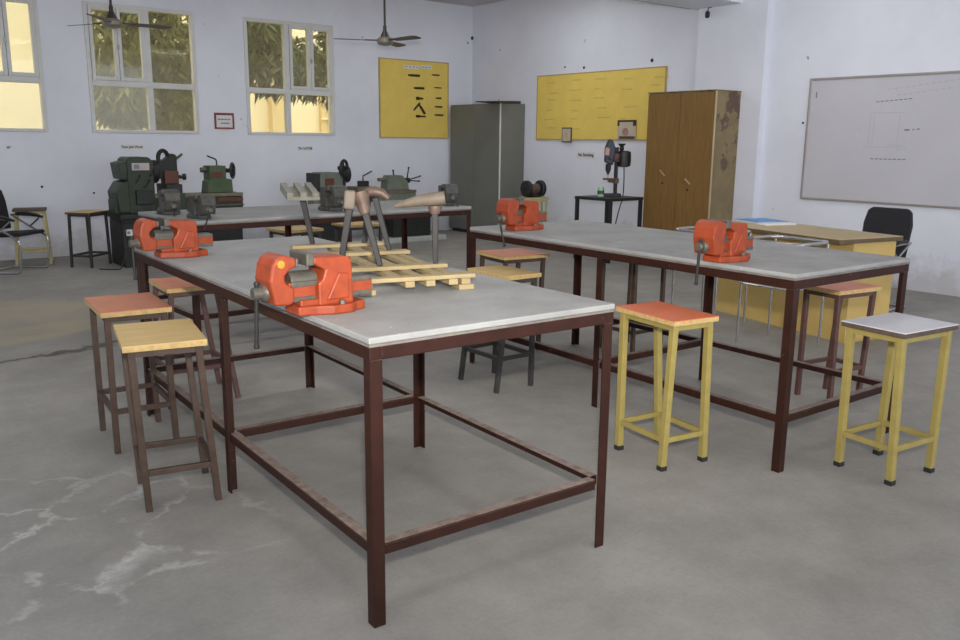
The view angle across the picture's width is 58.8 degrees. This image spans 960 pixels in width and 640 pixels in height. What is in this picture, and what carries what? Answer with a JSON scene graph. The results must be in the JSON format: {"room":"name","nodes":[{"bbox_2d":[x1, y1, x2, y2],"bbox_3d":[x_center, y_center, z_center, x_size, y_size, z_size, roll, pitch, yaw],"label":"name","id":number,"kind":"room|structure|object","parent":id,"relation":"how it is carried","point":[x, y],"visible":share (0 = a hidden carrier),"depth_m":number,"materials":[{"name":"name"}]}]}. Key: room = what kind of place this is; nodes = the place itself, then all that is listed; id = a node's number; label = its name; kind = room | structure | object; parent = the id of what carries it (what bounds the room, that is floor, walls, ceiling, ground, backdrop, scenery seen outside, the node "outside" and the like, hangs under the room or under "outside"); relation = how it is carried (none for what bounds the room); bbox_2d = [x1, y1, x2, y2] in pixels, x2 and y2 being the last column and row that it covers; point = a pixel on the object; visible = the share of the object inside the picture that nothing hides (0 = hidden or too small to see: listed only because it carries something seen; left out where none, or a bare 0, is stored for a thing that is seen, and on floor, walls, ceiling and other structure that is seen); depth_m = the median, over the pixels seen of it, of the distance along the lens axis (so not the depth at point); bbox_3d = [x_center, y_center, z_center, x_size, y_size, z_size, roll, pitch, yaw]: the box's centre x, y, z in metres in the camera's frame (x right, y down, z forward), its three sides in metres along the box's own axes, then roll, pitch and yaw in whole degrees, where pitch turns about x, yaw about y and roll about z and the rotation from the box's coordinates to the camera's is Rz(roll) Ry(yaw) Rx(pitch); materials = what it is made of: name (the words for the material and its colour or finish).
{"room":"school workshop","nodes":[
{"label":"school workshop","id":0,"kind":"room"},
{"bbox_2d":[0,0,472,260],"bbox_3d":[-4.655,-2.605,10.587,11.738,3.530,0.200,-9,15,-37],"label":"wall","id":1,"kind":"structure","parent":0,"point":[71,162],"depth_m":11.42,"materials":[{"name":"white paint"}]},
{"bbox_2d":[0,0,48,131],"bbox_3d":[-5.662,-2.909,9.593,1.342,1.535,0.120,-9,15,-37],"label":"window","id":2,"kind":"structure","parent":1,"relation":"in","point":[6,75],"depth_m":9.85,"materials":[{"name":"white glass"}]},
{"bbox_2d":[121,145,142,148],"bbox_3d":[-4.389,-2.183,10.758,0.272,0.060,0.006,-9,15,-37],"label":"notice","id":3,"kind":"object","parent":1,"relation":"attached to","point":[122,146],"visible":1,"depth_m":10.76,"materials":[{"name":"white paper"}]},
{"bbox_2d":[82,0,199,133],"bbox_3d":[-4.222,-3.128,10.703,1.340,1.535,0.120,-9,15,-37],"label":"window","id":4,"kind":"structure","parent":1,"relation":"in","point":[119,80],"depth_m":10.60,"materials":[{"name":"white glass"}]},
{"bbox_2d":[214,113,234,128],"bbox_3d":[-3.425,-2.667,11.419,0.270,0.210,0.020,-9,15,-37],"label":"framed notice","id":5,"kind":"object","parent":1,"relation":"attached to","point":[221,120],"visible":1,"depth_m":11.41,"materials":[{"name":"white paper"}]},
{"bbox_2d":[243,17,335,135],"bbox_3d":[-2.644,-3.368,11.919,1.347,1.535,0.120,-9,15,-37],"label":"window","id":6,"kind":"structure","parent":1,"relation":"in","point":[289,89],"depth_m":11.94,"materials":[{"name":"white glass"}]},
{"bbox_2d":[298,146,311,150],"bbox_3d":[-2.506,-2.458,12.213,0.224,0.060,0.006,-9,15,-37],"label":"notice","id":7,"kind":"object","parent":1,"relation":"attached to","point":[300,148],"visible":1,"depth_m":12.21,"materials":[{"name":"white paper"}]},
{"bbox_2d":[378,57,448,138],"bbox_3d":[-1.010,-3.412,13.194,1.280,1.170,0.026,-9,15,-37],"label":"display board","id":8,"kind":"object","parent":1,"relation":"attached to","point":[397,93],"visible":1,"depth_m":13.16,"materials":[{"name":"yellow paper"}]},
{"bbox_2d":[408,74,419,76],"bbox_3d":[-1.013,-3.759,13.096,0.214,0.035,0.024,-9,15,-37],"label":"tool","id":9,"kind":"object","parent":8,"relation":"attached to","point":[413,75],"visible":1,"depth_m":13.10,"materials":[{"name":"metal"}]},
{"bbox_2d":[425,0,505,6],"bbox_3d":[0.413,-3.056,3.924,11.738,0.200,16.546,-9,15,-37],"label":"ceiling","id":10,"kind":"structure","parent":0,"point":[472,3],"depth_m":13.11,"materials":[{"name":"paint"}]},
{"bbox_2d":[67,0,172,28],"bbox_3d":[-3.699,-3.507,8.768,0.966,0.995,1.083,-9,15,-37],"label":"ceiling fan","id":11,"kind":"object","parent":10,"relation":"hanging from","point":[111,21],"visible":1,"depth_m":8.74,"materials":[{"name":"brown metal"}]},
{"bbox_2d":[334,0,420,46],"bbox_3d":[-1.085,-3.724,9.926,1.076,0.995,0.998,-9,15,-37],"label":"ceiling fan","id":12,"kind":"object","parent":10,"relation":"hanging from","point":[384,40],"visible":1,"depth_m":10.04,"materials":[{"name":"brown metal"}]},
{"bbox_2d":[0,230,959,639],"bbox_3d":[0.376,0.594,4.692,11.738,0.200,16.546,-9,15,-37],"label":"floor","id":13,"kind":"structure","parent":0,"point":[725,546],"depth_m":3.50,"materials":[{"name":"concrete"}]},
{"bbox_2d":[0,190,49,274],"bbox_3d":[-5.046,-0.965,9.199,0.509,0.886,0.524,2,12,7],"label":"armchair","id":14,"kind":"object","parent":13,"relation":"on","point":[5,221],"visible":1,"depth_m":9.31,"materials":[{"name":"black mesh"},{"name":"chrome metal"},{"name":"black plastic"}]},
{"bbox_2d":[12,207,53,264],"bbox_3d":[-5.175,-0.973,9.853,0.380,0.631,0.320,-5,13,-23],"label":"stool","id":15,"kind":"object","parent":13,"relation":"on","point":[38,210],"visible":0.72,"depth_m":9.76,"materials":[{"name":"beige wood"}]},
{"bbox_2d":[65,209,111,267],"bbox_3d":[-4.442,-0.928,9.697,0.300,0.620,0.390,2,12,9],"label":"stool","id":16,"kind":"object","parent":13,"relation":"on","point":[87,214],"visible":1,"depth_m":9.56,"materials":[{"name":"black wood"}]},
{"bbox_2d":[99,221,126,269],"bbox_3d":[-4.054,-0.822,9.423,0.314,0.530,0.126,-6,14,-29],"label":"power cable","id":17,"kind":"object","parent":13,"relation":"on","point":[125,221],"visible":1,"depth_m":9.46,"materials":[{"name":"black paint"}]},
{"bbox_2d":[84,292,179,453],"bbox_3d":[-1.680,0.245,4.122,0.312,0.676,0.443,-7,14,-32],"label":"stool","id":18,"kind":"object","parent":13,"relation":"on","point":[146,306],"visible":0.94,"depth_m":4.03,"materials":[{"name":"brown metal"}]},
{"bbox_2d":[113,318,221,512],"bbox_3d":[-1.273,0.381,3.478,0.335,0.686,0.432,-5,13,-26],"label":"stool","id":19,"kind":"object","parent":13,"relation":"on","point":[177,336],"visible":1,"depth_m":3.37,"materials":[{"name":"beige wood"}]},
{"bbox_2d":[107,148,243,267],"bbox_3d":[-3.539,-1.352,10.057,1.550,1.319,0.621,-9,15,-37],"label":"lathe","id":20,"kind":"object","parent":13,"relation":"on","point":[133,193],"visible":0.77,"depth_m":9.68,"materials":[{"name":"paint"}]},
{"bbox_2d":[107,212,138,219],"bbox_3d":[-3.550,-1.272,10.112,1.520,0.060,0.550,-9,15,-37],"label":"tray","id":21,"kind":"object","parent":20,"relation":"on","point":[112,215],"depth_m":9.53,"materials":[{"name":"paint"}]},
{"bbox_2d":[126,229,132,235],"bbox_3d":[-3.932,-0.978,9.544,0.080,0.070,0.010,-9,15,-37],"label":"label","id":22,"kind":"object","parent":20,"relation":"attached to","point":[129,232],"depth_m":9.54,"materials":[{"name":"white paper"}]},
{"bbox_2d":[149,277,240,408],"bbox_3d":[-1.626,0.108,4.819,0.400,0.662,0.391,-7,14,-33],"label":"stool","id":23,"kind":"object","parent":13,"relation":"on","point":[172,287],"visible":0.55,"depth_m":4.76,"materials":[{"name":"orange laminate"}]},
{"bbox_2d":[267,225,323,238],"bbox_3d":[-1.723,-0.547,7.994,0.400,0.630,0.340,-11,16,-43],"label":"stool","id":24,"kind":"object","parent":13,"relation":"on","point":[296,230],"visible":0.2,"depth_m":7.88,"materials":[{"name":"beige wood"}]},
{"bbox_2d":[138,200,470,347],"bbox_3d":[-1.313,-0.442,6.859,2.440,0.900,0.960,-9,16,-40],"label":"workbench","id":25,"kind":"object","parent":13,"relation":"on","point":[287,216],"visible":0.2,"depth_m":6.34,"materials":[{"name":"red paint"}]},
{"bbox_2d":[156,189,180,215],"bbox_3d":[-2.239,-0.807,6.147,0.156,0.272,0.372,-6,14,-29],"label":"bench vise","id":26,"kind":"object","parent":25,"relation":"on","point":[169,199],"visible":0.96,"depth_m":6.02,"materials":[{"name":"grey paint"}]},
{"bbox_2d":[186,194,215,230],"bbox_3d":[-1.907,-0.746,5.843,0.148,0.232,0.368,-10,16,-40],"label":"bench vise","id":27,"kind":"object","parent":25,"relation":"on","point":[199,206],"visible":1,"depth_m":5.77,"materials":[{"name":"grey paint"}]},
{"bbox_2d":[318,185,347,212],"bbox_3d":[-1.135,-0.896,6.598,0.170,0.293,0.416,-7,14,-32],"label":"bench vise","id":28,"kind":"object","parent":25,"relation":"on","point":[331,196],"visible":0.91,"depth_m":6.53,"materials":[{"name":"grey paint"}]},
{"bbox_2d":[438,184,463,214],"bbox_3d":[-0.273,-1.038,7.279,0.159,0.248,0.410,-3,12,-18],"label":"bench vise","id":29,"kind":"object","parent":25,"relation":"on","point":[450,190],"visible":0.78,"depth_m":7.16,"materials":[{"name":"grey paint"}]},
{"bbox_2d":[331,221,381,241],"bbox_3d":[-1.201,-0.639,8.433,0.400,0.640,0.340,-9,15,-37],"label":"stool","id":30,"kind":"object","parent":13,"relation":"on","point":[358,225],"visible":0.15,"depth_m":8.32,"materials":[{"name":"beige wood"}]},
{"bbox_2d":[134,236,614,627],"bbox_3d":[-0.654,0.223,3.730,0.957,0.900,2.483,-8,15,-35],"label":"workbench","id":31,"kind":"object","parent":13,"relation":"on","point":[398,321],"visible":0.89,"depth_m":2.95,"materials":[{"name":"red paint"}]},
{"bbox_2d":[128,217,212,279],"bbox_3d":[-1.433,-0.339,3.961,0.376,0.274,0.158,-9,15,-37],"label":"bench vise","id":32,"kind":"object","parent":31,"relation":"on","point":[182,240],"visible":1,"depth_m":3.91,"materials":[{"name":"orange paint"}]},
{"bbox_2d":[250,250,371,348],"bbox_3d":[-0.536,-0.074,2.729,0.404,0.295,0.170,-9,15,-37],"label":"bench vise","id":33,"kind":"object","parent":31,"relation":"on","point":[329,285],"visible":1,"depth_m":2.67,"materials":[{"name":"orange paint"}]},
{"bbox_2d":[290,241,474,296],"bbox_3d":[-0.456,-0.237,3.600,0.460,0.058,1.145,-5,13,-24],"label":"rack","id":34,"kind":"object","parent":31,"relation":"on","point":[430,271],"visible":0.64,"depth_m":3.38,"materials":[{"name":"beige wood"}]},
{"bbox_2d":[280,182,319,243],"bbox_3d":[-0.837,-0.493,3.975,0.150,0.285,0.202,-4,13,-21],"label":"stake","id":35,"kind":"object","parent":34,"relation":"on","point":[308,192],"visible":1,"depth_m":3.95,"materials":[{"name":"metal"}]},
{"bbox_2d":[339,190,355,255],"bbox_3d":[-0.509,-0.344,3.248,0.076,0.299,0.060,-1,12,-8],"label":"stake","id":36,"kind":"object","parent":34,"relation":"on","point":[349,195],"visible":0.77,"depth_m":3.23,"materials":[{"name":"metal"}]},
{"bbox_2d":[362,197,374,242],"bbox_3d":[-0.534,-0.490,4.060,0.054,0.248,0.054,8,14,31],"label":"stake","id":37,"kind":"object","parent":34,"relation":"on","point":[364,235],"visible":0.38,"depth_m":4.06,"materials":[{"name":"metal"}]},
{"bbox_2d":[355,190,382,265],"bbox_3d":[-0.443,-0.360,3.337,0.122,0.297,0.072,0,12,-3],"label":"stake","id":38,"kind":"object","parent":34,"relation":"on","point":[362,202],"visible":0.86,"depth_m":3.31,"materials":[{"name":"metal"}]},
{"bbox_2d":[363,186,391,250],"bbox_3d":[-0.461,-0.453,3.802,0.131,0.286,0.048,0,12,-5],"label":"stake","id":39,"kind":"object","parent":34,"relation":"on","point":[374,191],"visible":0.85,"depth_m":3.78,"materials":[{"name":"metal"}]},
{"bbox_2d":[394,191,445,262],"bbox_3d":[-0.239,-0.371,3.411,0.205,0.287,0.056,1,12,4],"label":"stake","id":40,"kind":"object","parent":34,"relation":"on","point":[433,200],"visible":1,"depth_m":3.37,"materials":[{"name":"metal"}]},
{"bbox_2d":[305,159,445,243],"bbox_3d":[-1.491,-1.688,12.082,2.139,1.185,0.558,-9,15,-37],"label":"lathe","id":41,"kind":"object","parent":13,"relation":"on","point":[396,186],"visible":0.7,"depth_m":12.05,"materials":[{"name":"paint"}]},
{"bbox_2d":[450,103,524,231],"bbox_3d":[0.087,-2.361,13.401,0.508,1.990,1.254,-9,15,-37],"label":"tall cabinet","id":42,"kind":"object","parent":13,"relation":"on","point":[487,145],"visible":0.73,"depth_m":13.04,"materials":[{"name":"grey metal"}]},
{"bbox_2d":[475,101,520,103],"bbox_3d":[0.279,-3.249,12.677,0.360,0.045,0.840,6,13,25],"label":"board","id":43,"kind":"object","parent":42,"relation":"on","point":[512,102],"visible":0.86,"depth_m":12.50,"materials":[{"name":"metal"}]},
{"bbox_2d":[458,265,541,393],"bbox_3d":[0.111,0.046,5.122,0.303,0.693,0.410,-8,15,-37],"label":"stool","id":44,"kind":"object","parent":13,"relation":"on","point":[497,356],"visible":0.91,"depth_m":5.06,"materials":[{"name":"beige wood"}]},
{"bbox_2d":[477,248,548,349],"bbox_3d":[0.224,-0.137,6.008,0.366,0.686,0.368,-6,14,-30],"label":"stool","id":45,"kind":"object","parent":13,"relation":"on","point":[518,256],"visible":0.33,"depth_m":5.88,"materials":[{"name":"orange laminate"}]},
{"bbox_2d":[519,196,548,216],"bbox_3d":[0.771,-1.436,12.269,0.360,0.660,0.340,-1,12,-9],"label":"stool","id":46,"kind":"object","parent":13,"relation":"on","point":[542,198],"visible":0.27,"depth_m":12.10,"materials":[{"name":"beige wood"}]},
{"bbox_2d":[520,180,546,197],"bbox_3d":[0.764,-1.873,12.167,0.350,0.237,0.228,-8,14,-35],"label":"grinder","id":47,"kind":"object","parent":46,"relation":"on","point":[527,188],"visible":1,"depth_m":12.12,"materials":[{"name":"black paint"}]},
{"bbox_2d":[573,195,642,262],"bbox_3d":[1.598,-1.152,10.666,0.600,0.780,0.600,-9,15,-38],"label":"table","id":48,"kind":"object","parent":13,"relation":"on","point":[609,201],"visible":0.62,"depth_m":10.54,"materials":[{"name":"black paint"}]},
{"bbox_2d":[597,185,603,196],"bbox_3d":[1.499,-1.599,10.567,0.084,0.135,0.085,-9,15,-37],"label":"can","id":49,"kind":"object","parent":48,"relation":"on","point":[600,192],"visible":1,"depth_m":10.54,"materials":[{"name":"green paint"}]},
{"bbox_2d":[603,139,630,223],"bbox_3d":[1.733,-1.524,10.735,0.307,1.471,0.532,7,14,29],"label":"press","id":50,"kind":"object","parent":48,"relation":"on","point":[621,158],"visible":0.94,"depth_m":10.52,"materials":[{"name":"metal"}]},
{"bbox_2d":[599,259,665,351],"bbox_3d":[1.072,-0.133,6.020,0.350,0.690,0.360,-8,15,-36],"label":"stool","id":51,"kind":"object","parent":13,"relation":"on","point":[633,268],"visible":0.2,"depth_m":5.96,"materials":[{"name":"metal"}]},
{"bbox_2d":[614,301,718,471],"bbox_3d":[0.849,0.297,3.961,0.284,0.694,0.397,-6,14,-29],"label":"stool","id":52,"kind":"object","parent":13,"relation":"on","point":[673,318],"visible":1,"depth_m":3.88,"materials":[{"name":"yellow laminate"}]},
{"bbox_2d":[470,220,909,472],"bbox_3d":[1.020,-0.011,4.928,0.962,0.900,2.368,-8,15,-36],"label":"workbench","id":53,"kind":"object","parent":13,"relation":"on","point":[794,268],"visible":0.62,"depth_m":4.33,"materials":[{"name":"red paint"}]},
{"bbox_2d":[496,198,546,246],"bbox_3d":[0.254,-0.616,5.329,0.378,0.292,0.170,-9,15,-37],"label":"bench vise","id":54,"kind":"object","parent":53,"relation":"on","point":[518,214],"visible":1,"depth_m":5.26,"materials":[{"name":"orange paint"}]},
{"bbox_2d":[693,219,753,284],"bbox_3d":[1.143,-0.327,4.011,0.378,0.296,0.170,-9,15,-37],"label":"bench vise","id":55,"kind":"object","parent":53,"relation":"on","point":[720,241],"visible":1,"depth_m":3.94,"materials":[{"name":"orange paint"}]},
{"bbox_2d":[642,89,741,230],"bbox_3d":[2.502,-1.696,10.259,0.486,2.032,1.002,-9,15,-37],"label":"wardrobe","id":56,"kind":"object","parent":13,"relation":"on","point":[692,136],"visible":0.71,"depth_m":9.97,"materials":[{"name":"wood grain steel"},{"name":"peeling rusty paint"},{"name":"pale metal"}]},
{"bbox_2d":[671,226,751,332],"bbox_3d":[1.839,-0.339,6.820,0.428,0.778,0.498,-8,14,-35],"label":"stand","id":57,"kind":"object","parent":13,"relation":"on","point":[689,229],"visible":0.24,"depth_m":6.80,"materials":[{"name":"metal"}]},
{"bbox_2d":[735,235,828,347],"bbox_3d":[2.178,-0.197,6.160,0.428,0.778,0.498,-8,14,-35],"label":"stand","id":58,"kind":"object","parent":13,"relation":"on","point":[816,242],"visible":0.38,"depth_m":6.18,"materials":[{"name":"metal"}]},
{"bbox_2d":[716,220,902,343],"bbox_3d":[2.517,-0.349,6.894,0.664,0.782,1.454,-5,13,-26],"label":"office desk","id":59,"kind":"object","parent":13,"relation":"on","point":[757,301],"visible":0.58,"depth_m":6.51,"materials":[{"name":"beige laminate"}]},
{"bbox_2d":[736,218,795,225],"bbox_3d":[2.434,-0.839,7.270,0.310,0.019,0.425,-3,12,-18],"label":"file","id":60,"kind":"object","parent":59,"relation":"on","point":[761,221],"visible":1,"depth_m":7.19,"materials":[{"name":"blue paper"}]},
{"bbox_2d":[794,281,881,398],"bbox_3d":[2.048,0.125,4.915,0.360,0.661,0.270,-6,14,-29],"label":"stool","id":61,"kind":"object","parent":13,"relation":"on","point":[849,289],"visible":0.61,"depth_m":4.84,"materials":[{"name":"orange laminate"}]},
{"bbox_2d":[862,207,912,311],"bbox_3d":[3.536,-0.558,7.681,0.509,0.886,0.524,-9,15,-37],"label":"armchair","id":62,"kind":"object","parent":13,"relation":"on","point":[883,220],"visible":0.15,"depth_m":7.69,"materials":[{"name":"black mesh"},{"name":"chrome metal"}]},
{"bbox_2d":[833,312,958,485],"bbox_3d":[1.839,0.344,3.810,0.389,0.683,0.301,-7,14,-31],"label":"stool","id":63,"kind":"object","parent":13,"relation":"on","point":[900,329],"visible":1,"depth_m":3.77,"materials":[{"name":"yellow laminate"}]},
{"bbox_2d":[472,0,959,296],"bbox_3d":[4.953,-1.898,7.698,0.300,3.530,16.346,-9,15,-37],"label":"wall","id":64,"kind":"structure","parent":0,"point":[769,51],"depth_m":9.85,"materials":[{"name":"white paint"}]},
{"bbox_2d":[577,152,594,158],"bbox_3d":[1.492,-2.326,12.016,0.006,0.090,0.360,-9,15,-37],"label":"notice","id":65,"kind":"object","parent":64,"relation":"attached to","point":[579,154],"visible":1,"depth_m":12.01,"materials":[{"name":"white paper"}]},
{"bbox_2d":[536,66,667,140],"bbox_3d":[1.610,-2.943,11.725,0.026,0.920,2.461,-9,15,-37],"label":"display board","id":66,"kind":"object","parent":64,"relation":"attached to","point":[592,104],"visible":0.88,"depth_m":11.73,"materials":[{"name":"yellow wood"}]},
{"bbox_2d":[562,127,571,141],"bbox_3d":[1.243,-2.653,12.221,0.016,0.210,0.200,-9,15,-37],"label":"picture","id":67,"kind":"object","parent":66,"relation":"attached to","point":[566,131],"visible":1,"depth_m":12.20,"materials":[{"name":"paper"}]},
{"bbox_2d":[617,120,636,138],"bbox_3d":[1.950,-2.530,11.331,0.010,0.250,0.330,-9,15,-37],"label":"print","id":68,"kind":"object","parent":66,"relation":"attached to","point":[626,129],"visible":1,"depth_m":11.32,"materials":[{"name":"paper"}]},
{"bbox_2d":[638,0,741,9],"bbox_3d":[-1.603,-3.246,6.502,11.338,0.530,0.660,-9,15,-37],"label":"trim","id":69,"kind":"structure","parent":64,"relation":"attached to","point":[690,4],"depth_m":9.70,"materials":[{"name":"white paint"}]},
{"bbox_2d":[705,7,711,17],"bbox_3d":[2.679,-3.604,9.984,0.098,0.132,0.056,-9,15,-37],"label":"holder","id":70,"kind":"object","parent":64,"relation":"hanging from","point":[707,13],"visible":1,"depth_m":9.96,"materials":[{"name":"black paint"}]},
{"bbox_2d":[705,11,709,17],"bbox_3d":[2.662,-3.574,9.977,0.056,0.075,0.056,-9,15,-37],"label":"socket","id":71,"kind":"object","parent":70,"relation":"attached to","point":[707,14],"depth_m":9.96,"materials":[{"name":"black paint"}]},
{"bbox_2d":[800,70,959,208],"bbox_3d":[4.450,-1.743,8.274,0.030,1.294,2.834,-9,15,-37],"label":"whiteboard","id":72,"kind":"object","parent":64,"relation":"attached to","point":[886,139],"visible":1,"depth_m":8.67,"materials":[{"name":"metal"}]},
{"label":"outside","id":73,"kind":"structure","parent":0,"visible":0},
{"bbox_3d":[-8.862,-3.749,25.603,34.000,0.300,28.454,-9,15,-37],"label":"ground","id":74,"kind":"structure","parent":73,"visible":0},
{"bbox_2d":[91,10,193,130],"bbox_3d":[-5.070,-3.385,13.182,2.030,4.391,1.686,-9,15,-37],"label":"tree","id":75,"kind":"object","parent":74,"relation":"on","point":[125,108],"visible":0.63,"depth_m":12.65,"materials":[{"name":"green plant"}]},
{"bbox_2d":[0,2,328,132],"bbox_3d":[-4.542,-5.793,18.772,23.000,6.600,5.600,-9,15,-37],"label":"apartment building","id":76,"kind":"structure","parent":74,"relation":"on","point":[20,106],"depth_m":13.74,"materials":[{"name":"beige paint"}]},
{"bbox_2d":[321,103,328,132],"bbox_3d":[-2.714,-4.390,19.482,2.000,1.800,0.040,-9,15,-37],"label":"window pane","id":77,"kind":"object","parent":76,"relation":"attached to","point":[324,114],"depth_m":18.90,"materials":[{"name":"clear glass"}]},
{"bbox_2d":[247,22,327,110],"bbox_3d":[-3.002,-3.341,14.515,2.744,3.799,1.512,-9,15,-37],"label":"tree","id":78,"kind":"object","parent":74,"relation":"on","point":[264,40],"visible":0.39,"depth_m":13.74,"materials":[{"name":"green plant"}]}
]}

